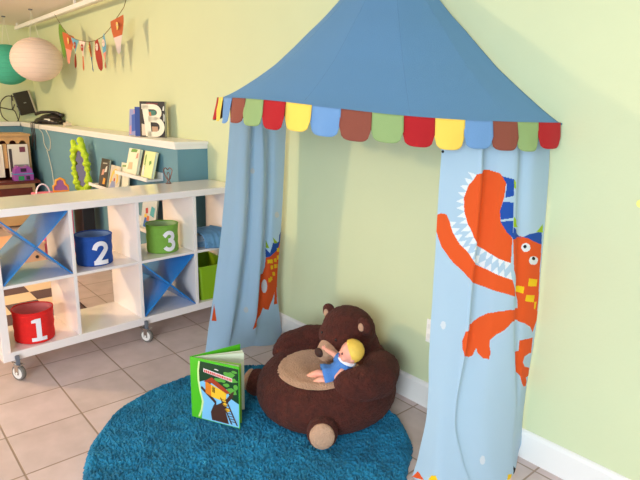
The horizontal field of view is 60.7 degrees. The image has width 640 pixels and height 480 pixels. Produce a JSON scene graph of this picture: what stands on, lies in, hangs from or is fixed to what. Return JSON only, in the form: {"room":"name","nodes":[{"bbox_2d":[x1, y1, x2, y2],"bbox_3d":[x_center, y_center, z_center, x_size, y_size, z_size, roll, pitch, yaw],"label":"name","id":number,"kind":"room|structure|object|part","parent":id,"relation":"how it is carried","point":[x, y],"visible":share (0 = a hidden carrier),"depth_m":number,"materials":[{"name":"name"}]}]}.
{"room":"children's room","nodes":[
{"label":"children's room","id":0,"kind":"room"},
{"bbox_2d":[0,126,22,131],"bbox_3d":[-5.664,-0.559,5.420,4.962,1.110,0.240,-10,18,-40],"label":"wall","id":1,"kind":"structure","parent":0,"point":[2,128],"depth_m":6.72,"materials":[{"name":"teal paint"}]},
{"bbox_2d":[0,121,19,125],"bbox_3d":[-5.654,-1.117,5.263,4.930,0.050,0.270,-10,18,-40],"label":"trim","id":2,"kind":"structure","parent":1,"relation":"on","point":[2,123],"depth_m":6.69,"materials":[{"name":"white paint"}]},
{"bbox_2d":[0,24,36,120],"bbox_3d":[-5.674,-1.191,5.479,5.198,2.310,0.100,-10,18,-40],"label":"wall","id":3,"kind":"structure","parent":0,"point":[14,35],"depth_m":6.84,"materials":[{"name":"paint"}]},
{"bbox_2d":[0,90,36,120],"bbox_3d":[-3.816,-1.611,6.904,0.428,0.559,0.096,-10,18,-40],"label":"router","id":4,"kind":"object","parent":3,"relation":"attached to","point":[25,104],"visible":0.88,"depth_m":6.89,"materials":[{"name":"black plastic"}]},
{"bbox_3d":[-3.744,-1.733,6.910,0.235,0.311,0.035,-10,18,-40],"label":"casing","id":5,"kind":"part","parent":4,"relation":"part of","materials":[{"name":"black plastic"}]},
{"bbox_3d":[-3.671,-1.769,6.965,0.087,0.275,0.036,-10,18,-40],"label":"edge trim","id":6,"kind":"part","parent":4,"relation":"part of","materials":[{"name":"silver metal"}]},
{"bbox_2d":[0,0,103,26],"bbox_3d":[-2.626,-1.478,1.910,5.298,0.060,9.200,-10,18,-40],"label":"ceiling","id":7,"kind":"structure","parent":0,"point":[14,11],"depth_m":5.48,"materials":[{"name":"beige paint"}]},
{"bbox_2d":[0,16,25,84],"bbox_3d":[-3.469,-2.094,6.045,0.473,0.725,0.473,-10,18,-40],"label":"paper lantern","id":8,"kind":"object","parent":7,"relation":"hanging from","point":[8,75],"visible":0.62,"depth_m":5.93,"materials":[{"name":"teal paper"}]},
{"bbox_3d":[-3.473,-1.951,6.079,0.470,0.429,0.470,-10,18,-40],"label":"lamp shade","id":9,"kind":"part","parent":8,"relation":"part of","materials":[{"name":"paper"}]},
{"bbox_2d":[9,9,62,81],"bbox_3d":[-2.898,-1.977,5.561,0.495,0.700,0.495,-10,18,-40],"label":"paper lantern","id":10,"kind":"object","parent":7,"relation":"hanging from","point":[32,58],"visible":1,"depth_m":5.43,"materials":[{"name":"beige paper"}]},
{"bbox_3d":[-2.901,-1.846,5.593,0.492,0.429,0.492,-10,18,-40],"label":"lamp shade","id":11,"kind":"part","parent":10,"relation":"part of","materials":[{"name":"paper"}]},
{"bbox_2d":[14,0,100,29],"bbox_3d":[-1.923,-2.034,4.628,0.030,0.040,5.260,-10,18,-40],"label":"trim","id":12,"kind":"structure","parent":7,"relation":"attached to","point":[83,3],"depth_m":5.31,"materials":[{"name":"white paint"}]},
{"bbox_2d":[54,0,125,70],"bbox_3d":[-2.020,-1.768,4.775,0.069,0.572,1.824,-10,18,-40],"label":"bunting","id":13,"kind":"object","parent":12,"relation":"hanging from","point":[67,41],"visible":1,"depth_m":4.71,"materials":[{"name":"multicoloured fabric"}]},
{"bbox_3d":[-2.016,-1.890,4.746,0.006,0.323,1.824,-10,18,-40],"label":"cord","id":14,"kind":"part","parent":13,"relation":"part of","materials":[{"name":"grey fabric"}]},
{"bbox_2d":[22,126,207,265],"bbox_3d":[-2.346,-0.522,5.576,0.236,1.110,4.380,-10,18,-40],"label":"wall","id":15,"kind":"structure","parent":0,"point":[185,164],"depth_m":4.92,"materials":[{"name":"teal paint"}]},
{"bbox_2d":[38,124,53,184],"bbox_3d":[-3.047,-0.706,6.139,0.049,1.160,0.322,-10,18,-40],"label":"cable","id":16,"kind":"object","parent":15,"relation":"attached to","point":[38,124],"visible":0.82,"depth_m":6.04,"materials":[{"name":"beige plastic"}]},
{"bbox_2d":[88,182,129,188],"bbox_3d":[-1.751,-0.450,4.609,0.127,0.060,0.800,-10,18,-40],"label":"ledge","id":17,"kind":"object","parent":15,"relation":"attached to","point":[96,185],"visible":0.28,"depth_m":4.74,"materials":[{"name":"white paint"}]},
{"bbox_2d":[98,158,111,187],"bbox_3d":[-1.853,-0.580,4.703,0.062,0.232,0.190,-10,18,-40],"label":"picture book","id":18,"kind":"object","parent":17,"relation":"on","point":[105,163],"visible":0.98,"depth_m":4.68,"materials":[{"name":"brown paper"}]},
{"bbox_2d":[101,163,106,183],"bbox_3d":[-1.856,-0.575,4.694,0.039,0.181,0.110,-10,18,-40],"label":"picture","id":19,"kind":"object","parent":18,"relation":"attached to","point":[104,165],"depth_m":4.69,"materials":[{"name":"brown"}]},
{"bbox_2d":[108,165,122,187],"bbox_3d":[-1.693,-0.513,4.514,0.051,0.198,0.215,-10,18,-40],"label":"picture book","id":20,"kind":"object","parent":17,"relation":"on","point":[114,180],"visible":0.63,"depth_m":4.51,"materials":[{"name":"beige paper"}]},
{"bbox_2d":[109,169,117,187],"bbox_3d":[-1.702,-0.506,4.515,0.036,0.169,0.170,-10,18,-40],"label":"picture","id":21,"kind":"object","parent":20,"relation":"attached to","point":[113,180],"depth_m":4.53,"materials":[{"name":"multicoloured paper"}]},
{"bbox_2d":[120,162,129,186],"bbox_3d":[-1.571,-0.503,4.407,0.042,0.234,0.165,-10,18,-40],"label":"picture book","id":22,"kind":"object","parent":17,"relation":"on","point":[125,181],"visible":0.42,"depth_m":4.41,"materials":[{"name":"beige paper"}]},
{"bbox_2d":[16,121,207,149],"bbox_3d":[-2.338,-1.081,5.424,0.266,0.052,4.394,-10,18,-40],"label":"trim","id":23,"kind":"structure","parent":15,"relation":"on","point":[174,143],"depth_m":4.41,"materials":[{"name":"white paint"}]},
{"bbox_2d":[31,111,64,149],"bbox_3d":[-3.101,-1.249,6.221,0.401,0.437,0.240,5,14,13],"label":"desk phone","id":24,"kind":"object","parent":23,"relation":"on","point":[54,117],"visible":0.93,"depth_m":6.17,"materials":[{"name":"black plastic"}]},
{"bbox_3d":[-3.224,-1.184,6.192,0.186,0.319,0.098,5,14,13],"label":"cord","id":25,"kind":"part","parent":24,"relation":"part of","materials":[{"name":"black plastic"}]},
{"bbox_2d":[63,121,71,125],"bbox_3d":[-2.721,-1.254,5.883,0.070,0.050,0.080,-10,18,-40],"label":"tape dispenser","id":26,"kind":"object","parent":23,"relation":"on","point":[67,123],"visible":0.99,"depth_m":5.86,"materials":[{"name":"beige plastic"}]},
{"bbox_2d":[129,109,134,134],"bbox_3d":[-1.479,-0.940,4.362,0.097,0.205,0.024,1,14,0],"label":"picture book","id":27,"kind":"object","parent":23,"relation":"on","point":[132,111],"visible":0.49,"depth_m":4.36,"materials":[{"name":"blue paper"}]},
{"bbox_2d":[135,107,139,135],"bbox_3d":[-1.418,-0.934,4.309,0.080,0.225,0.028,1,14,0],"label":"picture book","id":28,"kind":"object","parent":23,"relation":"on","point":[137,109],"visible":0.43,"depth_m":4.30,"materials":[{"name":"blue paper"}]},
{"bbox_2d":[139,101,166,137],"bbox_3d":[-1.287,-0.929,4.208,0.212,0.269,0.041,4,14,11],"label":"picture book","id":29,"kind":"object","parent":23,"relation":"on","point":[153,122],"visible":1,"depth_m":4.20,"materials":[{"name":"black paper"}]},
{"bbox_2d":[115,168,162,181],"bbox_3d":[-1.393,-0.510,4.176,0.127,0.060,0.600,-10,18,-40],"label":"ledge","id":30,"kind":"object","parent":15,"relation":"attached to","point":[158,176],"visible":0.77,"depth_m":4.04,"materials":[{"name":"white paint"}]},
{"bbox_2d":[125,148,142,174],"bbox_3d":[-1.438,-0.607,4.220,0.068,0.194,0.205,-10,18,-40],"label":"picture book","id":31,"kind":"object","parent":30,"relation":"on","point":[134,155],"visible":0.94,"depth_m":4.19,"materials":[{"name":"beige paper"}]},
{"bbox_2d":[127,149,138,168],"bbox_3d":[-1.437,-0.620,4.203,0.040,0.159,0.160,-10,18,-40],"label":"picture","id":32,"kind":"object","parent":31,"relation":"attached to","point":[133,157],"depth_m":4.20,"materials":[{"name":"white paper"}]},
{"bbox_2d":[140,150,158,178],"bbox_3d":[-1.258,-0.554,4.018,0.069,0.195,0.195,-10,18,-40],"label":"picture book","id":33,"kind":"object","parent":30,"relation":"on","point":[149,162],"visible":0.95,"depth_m":3.99,"materials":[{"name":"yellow paper"}]},
{"bbox_2d":[140,150,150,175],"bbox_3d":[-1.278,-0.559,4.024,0.047,0.189,0.158,-10,18,-40],"label":"picture","id":34,"kind":"object","parent":33,"relation":"attached to","point":[146,163],"depth_m":4.03,"materials":[{"name":"yellow paper"}]},
{"bbox_3d":[-1.349,-0.525,4.211,0.012,0.045,0.600,-10,18,-40],"label":"rail","id":35,"kind":"part","parent":30,"relation":"part of","materials":[{"name":"white paint"}]},
{"bbox_2d":[139,215,145,232],"bbox_3d":[-1.342,-0.116,4.201,0.127,0.060,0.700,-10,18,-40],"label":"ledge","id":36,"kind":"object","parent":15,"relation":"attached to","point":[142,229],"visible":0.02,"depth_m":4.13,"materials":[{"name":"white paint"}]},
{"bbox_2d":[140,200,158,227],"bbox_3d":[-1.278,-0.230,4.106,0.059,0.298,0.250,-10,18,-40],"label":"picture book","id":37,"kind":"object","parent":36,"relation":"on","point":[149,209],"visible":0.41,"depth_m":4.10,"materials":[{"name":"white paper"}]},
{"bbox_2d":[143,207,154,226],"bbox_3d":[-1.284,-0.174,4.101,0.026,0.168,0.180,-10,18,-40],"label":"picture","id":38,"kind":"object","parent":37,"relation":"attached to","point":[148,212],"depth_m":4.11,"materials":[{"name":"white"}]},
{"bbox_2d":[0,225,562,479],"bbox_3d":[-2.678,0.834,2.470,5.298,0.080,9.200,-10,18,-40],"label":"floor","id":39,"kind":"structure","parent":0,"point":[51,418],"depth_m":2.77,"materials":[{"name":"tile"}]},
{"bbox_2d":[0,132,40,226],"bbox_3d":[-3.805,-0.669,6.185,1.020,1.045,0.620,-10,18,-40],"label":"hutch","id":40,"kind":"object","parent":39,"relation":"on","point":[14,146],"visible":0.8,"depth_m":6.24,"materials":[{"name":"brown wood"}]},
{"bbox_3d":[-3.827,-0.849,5.981,0.645,0.370,0.016,-10,18,-40],"label":"door","id":41,"kind":"part","parent":40,"relation":"part of","materials":[{"name":"beige wood"}]},
{"bbox_3d":[-3.576,-0.952,6.206,0.040,0.275,0.022,-10,18,-40],"label":"post","id":42,"kind":"part","parent":40,"relation":"part of","materials":[{"name":"brown wood"}]},
{"bbox_3d":[-4.002,-0.715,6.407,0.980,1.020,0.020,-10,18,-40],"label":"panel","id":43,"kind":"part","parent":40,"relation":"part of","materials":[{"name":"beige wood"}]},
{"bbox_2d":[9,149,12,171],"bbox_3d":[-3.521,-0.907,6.229,0.030,0.260,0.001,-10,18,-40],"label":"picture","id":44,"kind":"object","parent":40,"relation":"attached to","point":[10,150],"depth_m":6.23,"materials":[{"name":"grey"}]},
{"bbox_3d":[-3.743,-1.096,6.021,0.930,0.084,0.018,-10,18,-40],"label":"arched rail","id":45,"kind":"part","parent":40,"relation":"part of","materials":[{"name":"brown wood"}]},
{"bbox_3d":[-3.463,-0.485,6.190,0.390,0.200,0.012,-10,18,-40],"label":"drawer","id":46,"kind":"part","parent":40,"relation":"part of","materials":[{"name":"red wood"}]},
{"bbox_3d":[-3.466,-0.915,6.288,0.210,0.370,0.016,-10,18,-40],"label":"door","id":47,"kind":"part","parent":40,"relation":"part of","materials":[{"name":"beige wood"}]},
{"bbox_2d":[0,176,40,184],"bbox_3d":[-3.798,-0.660,6.180,1.020,0.030,0.600,-10,18,-40],"label":"countertop","id":48,"kind":"structure","parent":40,"relation":"on","point":[8,180],"depth_m":6.19,"materials":[{"name":"red wood"}]},
{"bbox_2d":[11,165,33,180],"bbox_3d":[-3.397,-0.767,6.238,0.204,0.167,0.126,-10,18,-40],"label":"house","id":49,"kind":"object","parent":40,"relation":"on","point":[24,173],"visible":1,"depth_m":6.20,"materials":[{"name":"purple plastic"}]},
{"bbox_3d":[-3.510,-0.742,6.568,0.025,1.020,0.380,-10,18,-40],"label":"panel","id":50,"kind":"part","parent":40,"relation":"part of","materials":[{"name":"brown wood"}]},
{"bbox_2d":[0,235,45,262],"bbox_3d":[-2.785,0.132,4.715,0.690,0.225,0.432,-10,18,-40],"label":"chest","id":51,"kind":"object","parent":39,"relation":"on","point":[35,256],"visible":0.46,"depth_m":4.75,"materials":[{"name":"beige wood"}]},
{"bbox_3d":[-2.787,0.031,4.695,0.690,0.020,0.420,-10,18,-40],"label":"lid","id":52,"kind":"part","parent":51,"relation":"part of","materials":[{"name":"pink wood"}]},
{"bbox_2d":[3,281,86,325],"bbox_3d":[-2.232,0.499,3.707,1.074,0.009,1.074,-10,18,-40],"label":"mat","id":53,"kind":"object","parent":39,"relation":"on","point":[40,291],"visible":0.23,"depth_m":4.06,"materials":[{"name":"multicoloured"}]},
{"bbox_2d":[31,183,75,259],"bbox_3d":[-2.402,-0.165,4.948,0.290,0.708,0.240,-10,18,-40],"label":"hamper","id":54,"kind":"object","parent":39,"relation":"on","point":[48,191],"visible":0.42,"depth_m":4.85,"materials":[{"name":"pink plastic"}]},
{"bbox_3d":[-2.452,-0.452,4.828,0.124,0.097,0.014,-10,18,-40],"label":"handle","id":55,"kind":"part","parent":54,"relation":"part of","materials":[{"name":"white"}]},
{"bbox_3d":[-2.396,-0.409,4.889,0.290,0.030,0.240,-10,18,-40],"label":"lid","id":56,"kind":"part","parent":54,"relation":"part of","materials":[{"name":"pink plastic"}]},
{"bbox_2d":[52,177,68,191],"bbox_3d":[-2.329,-0.496,4.901,0.137,0.135,0.024,-6,15,-26],"label":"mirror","id":57,"kind":"object","parent":54,"relation":"on","point":[60,185],"visible":0.99,"depth_m":4.89,"materials":[{"name":"orange plastic"}]},
{"bbox_3d":[-2.326,-0.494,4.902,0.112,0.103,0.012,-6,15,-26],"label":"panel","id":58,"kind":"part","parent":57,"relation":"part of","materials":[{"name":"purple plastic"}]},
{"bbox_2d":[74,208,95,231],"bbox_3d":[-2.188,-0.139,5.092,0.116,0.600,0.250,-10,18,-40],"label":"storage chest","id":59,"kind":"object","parent":39,"relation":"on","point":[84,218],"visible":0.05,"depth_m":5.00,"materials":[{"name":"black wood"}]},
{"bbox_2d":[69,137,92,190],"bbox_3d":[-2.185,-0.683,4.985,0.232,0.507,0.092,7,15,23],"label":"mirror","id":60,"kind":"object","parent":59,"relation":"on","point":[79,157],"visible":0.92,"depth_m":4.97,"materials":[{"name":"green plastic"}]},
{"bbox_2d":[75,150,85,186],"bbox_3d":[-2.186,-0.651,4.994,0.166,0.358,0.027,6,14,20],"label":"mirror glass","id":61,"kind":"object","parent":60,"relation":"on","point":[80,155],"depth_m":4.99,"materials":[{"name":"purple"}]},
{"bbox_2d":[0,179,224,379],"bbox_3d":[-1.203,0.150,3.357,1.510,0.897,0.493,-12,19,-43],"label":"shelving unit","id":62,"kind":"object","parent":39,"relation":"on","point":[73,324],"visible":0.61,"depth_m":3.22,"materials":[{"name":"white laminate"}]},
{"bbox_3d":[-1.728,0.205,2.841,0.039,0.704,0.390,-12,19,-43],"label":"panel","id":63,"kind":"part","parent":62,"relation":"part of","materials":[{"name":"white laminate"}]},
{"bbox_3d":[-1.560,0.619,2.816,0.021,0.050,0.018,-10,18,-40],"label":"brake lever","id":64,"kind":"part","parent":62,"relation":"part of","materials":[{"name":"grey plastic"}]},
{"bbox_2d":[10,301,54,343],"bbox_3d":[-1.555,0.447,2.971,0.209,0.178,0.208,-10,18,-40],"label":"storage basket","id":65,"kind":"object","parent":62,"relation":"on","point":[33,322],"visible":1,"depth_m":2.91,"materials":[{"name":"red fabric"}]},
{"bbox_2d":[0,211,72,285],"bbox_3d":[-1.583,0.006,2.927,0.340,0.347,0.371,-12,19,-43],"label":"divider","id":66,"kind":"object","parent":62,"relation":"on","point":[26,240],"visible":0.91,"depth_m":2.89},
{"bbox_3d":[-1.591,0.182,2.974,0.344,0.016,0.382,-12,19,-43],"label":"shelf","id":67,"kind":"part","parent":62,"relation":"part of","materials":[{"name":"white laminate"}]},
{"bbox_2d":[74,230,112,266],"bbox_3d":[-1.307,0.046,3.156,0.208,0.172,0.208,-10,18,-40],"label":"storage basket","id":68,"kind":"object","parent":62,"relation":"on","point":[93,248],"visible":0.98,"depth_m":3.08,"materials":[{"name":"blue fabric"}]},
{"bbox_3d":[-1.328,0.127,3.225,0.356,0.016,0.382,-12,19,-43],"label":"shelf","id":69,"kind":"part","parent":62,"relation":"part of","materials":[{"name":"white laminate"}]},
{"bbox_3d":[-1.050,0.512,3.304,0.021,0.050,0.018,-10,18,-40],"label":"brake lever","id":70,"kind":"part","parent":62,"relation":"part of","materials":[{"name":"grey plastic"}]},
{"bbox_2d":[145,220,178,253],"bbox_3d":[-0.997,-0.023,3.454,0.204,0.178,0.204,-10,18,-40],"label":"storage basket","id":71,"kind":"object","parent":62,"relation":"on","point":[161,235],"visible":1,"depth_m":3.38,"materials":[{"name":"green fabric"}]},
{"bbox_2d":[163,167,171,183],"bbox_3d":[-1.009,-0.428,3.627,0.050,0.108,0.041,-10,18,-40],"label":"ornament","id":72,"kind":"object","parent":62,"relation":"on","point":[165,167],"visible":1,"depth_m":3.62,"materials":[{"name":"grey metal"}]},
{"bbox_3d":[-1.059,0.071,3.483,0.357,0.016,0.382,-12,19,-43],"label":"shelf","id":73,"kind":"part","parent":62,"relation":"part of","materials":[{"name":"white laminate"}]},
{"bbox_2d":[142,254,195,316],"bbox_3d":[-1.059,0.244,3.521,0.353,0.335,0.371,-12,19,-43],"label":"divider","id":74,"kind":"object","parent":62,"relation":"on","point":[159,276],"visible":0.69,"depth_m":3.47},
{"bbox_3d":[-1.059,0.244,3.521,0.353,0.335,0.371,-12,19,-43],"label":"panel","id":75,"kind":"part","parent":74,"relation":"part of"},
{"bbox_2d":[197,241,204,247],"bbox_3d":[-0.791,-0.005,3.705,0.260,0.036,0.250,-10,18,-39],"label":"folded cloth","id":76,"kind":"object","parent":62,"relation":"on","point":[199,244],"visible":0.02,"depth_m":3.56,"materials":[{"name":"blue fabric"}]},
{"bbox_2d":[197,233,204,241],"bbox_3d":[-0.780,-0.039,3.686,0.240,0.037,0.240,-8,16,-33],"label":"folded cloth","id":77,"kind":"object","parent":76,"relation":"on","point":[200,238],"visible":0.02,"depth_m":3.55,"materials":[{"name":"blue fabric"}]},
{"bbox_2d":[197,225,221,248],"bbox_3d":[-0.734,-0.011,3.649,0.218,0.132,0.259,-10,18,-40],"label":"draped cloth","id":78,"kind":"object","parent":77,"relation":"on","point":[211,234],"visible":0.7,"depth_m":3.56,"materials":[{"name":"blue fabric"}]},
{"bbox_2d":[198,251,217,299],"bbox_3d":[-0.797,0.244,3.758,0.248,0.236,0.352,-9,17,-37],"label":"storage bin","id":79,"kind":"object","parent":62,"relation":"on","point":[207,260],"visible":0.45,"depth_m":3.62,"materials":[{"name":"green plastic"}]},
{"bbox_3d":[-0.803,0.017,3.728,0.315,0.016,0.382,-12,19,-43],"label":"shelf","id":80,"kind":"part","parent":62,"relation":"part of","materials":[{"name":"white laminate"}]},
{"bbox_3d":[-0.677,-0.015,3.847,0.039,0.704,0.390,-12,19,-43],"label":"panel","id":81,"kind":"part","parent":62,"relation":"part of","materials":[{"name":"white laminate"}]},
{"bbox_2d":[82,364,412,479],"bbox_3d":[-0.313,0.856,2.359,1.295,0.031,1.371,-10,18,-40],"label":"round rug","id":82,"kind":"object","parent":39,"relation":"on","point":[156,435],"visible":0.58,"depth_m":2.28,"materials":[{"name":"blue carpet"}]},
{"bbox_2d":[190,344,244,428],"bbox_3d":[-0.417,0.667,2.466,0.248,0.297,0.226,-10,18,-40],"label":"picture book","id":83,"kind":"object","parent":82,"relation":"on","point":[217,376],"visible":1,"depth_m":2.43,"materials":[{"name":"green paper"}]},
{"bbox_2d":[197,361,203,415],"bbox_3d":[-0.536,0.670,2.449,0.032,0.276,0.001,7,15,21],"label":"picture","id":84,"kind":"object","parent":83,"relation":"attached to","point":[200,364],"depth_m":2.45,"materials":[{"name":"green"}]},
{"bbox_2d":[204,377,229,401],"bbox_3d":[-0.456,0.660,2.413,0.139,0.107,0.001,7,15,21],"label":"picture","id":85,"kind":"object","parent":83,"relation":"attached to","point":[216,389],"depth_m":2.41,"materials":[{"name":"yellow"}]},
{"bbox_2d":[201,386,233,423],"bbox_3d":[-0.455,0.731,2.429,0.173,0.169,0.001,7,15,21],"label":"picture","id":86,"kind":"object","parent":83,"relation":"attached to","point":[217,402],"depth_m":2.43,"materials":[{"name":"brown"}]},
{"bbox_2d":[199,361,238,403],"bbox_3d":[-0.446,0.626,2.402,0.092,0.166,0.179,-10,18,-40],"label":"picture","id":87,"kind":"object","parent":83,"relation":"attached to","point":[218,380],"depth_m":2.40,"materials":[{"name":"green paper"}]},
{"bbox_2d":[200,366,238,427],"bbox_3d":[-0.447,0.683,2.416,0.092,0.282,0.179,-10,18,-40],"label":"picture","id":88,"kind":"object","parent":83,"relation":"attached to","point":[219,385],"depth_m":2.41,"materials":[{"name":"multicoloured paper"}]},
{"bbox_2d":[214,371,237,394],"bbox_3d":[-0.410,0.618,2.385,0.123,0.116,0.001,7,15,21],"label":"picture","id":89,"kind":"object","parent":83,"relation":"on","point":[225,382],"depth_m":2.39,"materials":[{"name":"green paper"}]},
{"bbox_2d":[220,393,237,425],"bbox_3d":[-0.403,0.746,2.411,0.089,0.145,0.001,7,15,21],"label":"picture","id":90,"kind":"object","parent":83,"relation":"attached to","point":[228,401],"depth_m":2.41,"materials":[{"name":"blue"}]},
{"bbox_2d":[244,303,399,449],"bbox_3d":[0.031,0.569,2.589,0.680,0.453,0.683,-9,17,-37],"label":"armchair","id":91,"kind":"object","parent":82,"relation":"on","point":[359,396],"visible":0.91,"depth_m":2.40,"materials":[{"name":"brown fabric"}]},
{"bbox_3d":[-0.252,0.702,2.673,0.246,0.132,0.131,4,14,12],"label":"leg","id":92,"kind":"part","parent":91,"relation":"part of","materials":[{"name":"brown fabric"}]},
{"bbox_3d":[-0.047,0.524,2.808,0.404,0.170,0.193,-1,14,-10],"label":"arm","id":93,"kind":"part","parent":91,"relation":"part of"},
{"bbox_3d":[0.010,0.790,2.337,0.131,0.133,0.245,1,14,0],"label":"leg","id":94,"kind":"part","parent":91,"relation":"part of","materials":[{"name":"beige fabric"}]},
{"bbox_2d":[307,339,364,382],"bbox_3d":[0.051,0.554,2.428,0.282,0.245,0.149,5,14,16],"label":"baby doll","id":95,"kind":"object","parent":91,"relation":"on","point":[352,351],"visible":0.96,"depth_m":2.39,"materials":[{"name":"plastic"}]},
{"bbox_3d":[0.232,0.625,2.457,0.215,0.180,0.392,11,17,35],"label":"arm","id":96,"kind":"part","parent":91,"relation":"part of"},
{"bbox_2d":[28,0,639,479],"bbox_3d":[-0.658,-0.677,3.820,0.100,2.310,9.100,-10,18,-40],"label":"wall","id":97,"kind":"structure","parent":0,"point":[359,220],"depth_m":2.58,"materials":[{"name":"paint"}]},
{"bbox_2d":[213,0,561,151],"bbox_3d":[0.048,-0.877,2.181,0.892,0.940,1.596,-10,18,-40],"label":"canopy","id":98,"kind":"object","parent":97,"relation":"attached to","point":[388,69],"visible":1,"depth_m":1.95,"materials":[{"name":"blue fabric"}]},
{"bbox_2d":[205,116,285,351],"bbox_3d":[-0.383,-0.039,3.116,0.548,1.406,0.195,-10,18,-40],"label":"curtain","id":99,"kind":"object","parent":98,"relation":"hanging from","point":[245,308],"visible":0.91,"depth_m":3.11,"materials":[{"name":"blue fabric"}]},
{"bbox_2d":[412,137,549,479],"bbox_3d":[0.643,0.279,2.013,0.510,1.351,0.158,-4,15,-21],"label":"curtain","id":100,"kind":"object","parent":98,"relation":"hanging from","point":[491,214],"visible":0.96,"depth_m":2.00,"materials":[{"name":"blue fabric"}]},
{"bbox_2d":[426,319,430,342],"bbox_3d":[0.527,0.434,2.581,0.008,0.115,0.061,-10,18,-40],"label":"wall plate","id":101,"kind":"object","parent":97,"relation":"attached to","point":[428,320],"visible":0.46,"depth_m":2.59,"materials":[{"name":"white plastic"}]},
{"bbox_2d":[279,312,630,479],"bbox_3d":[0.722,0.814,2.430,0.014,0.127,4.690,-10,18,-40],"label":"baseboard","id":102,"kind":"structure","parent":97,"relation":"attached to","point":[566,464],"depth_m":2.21,"materials":[{"name":"white paint"}]}
]}

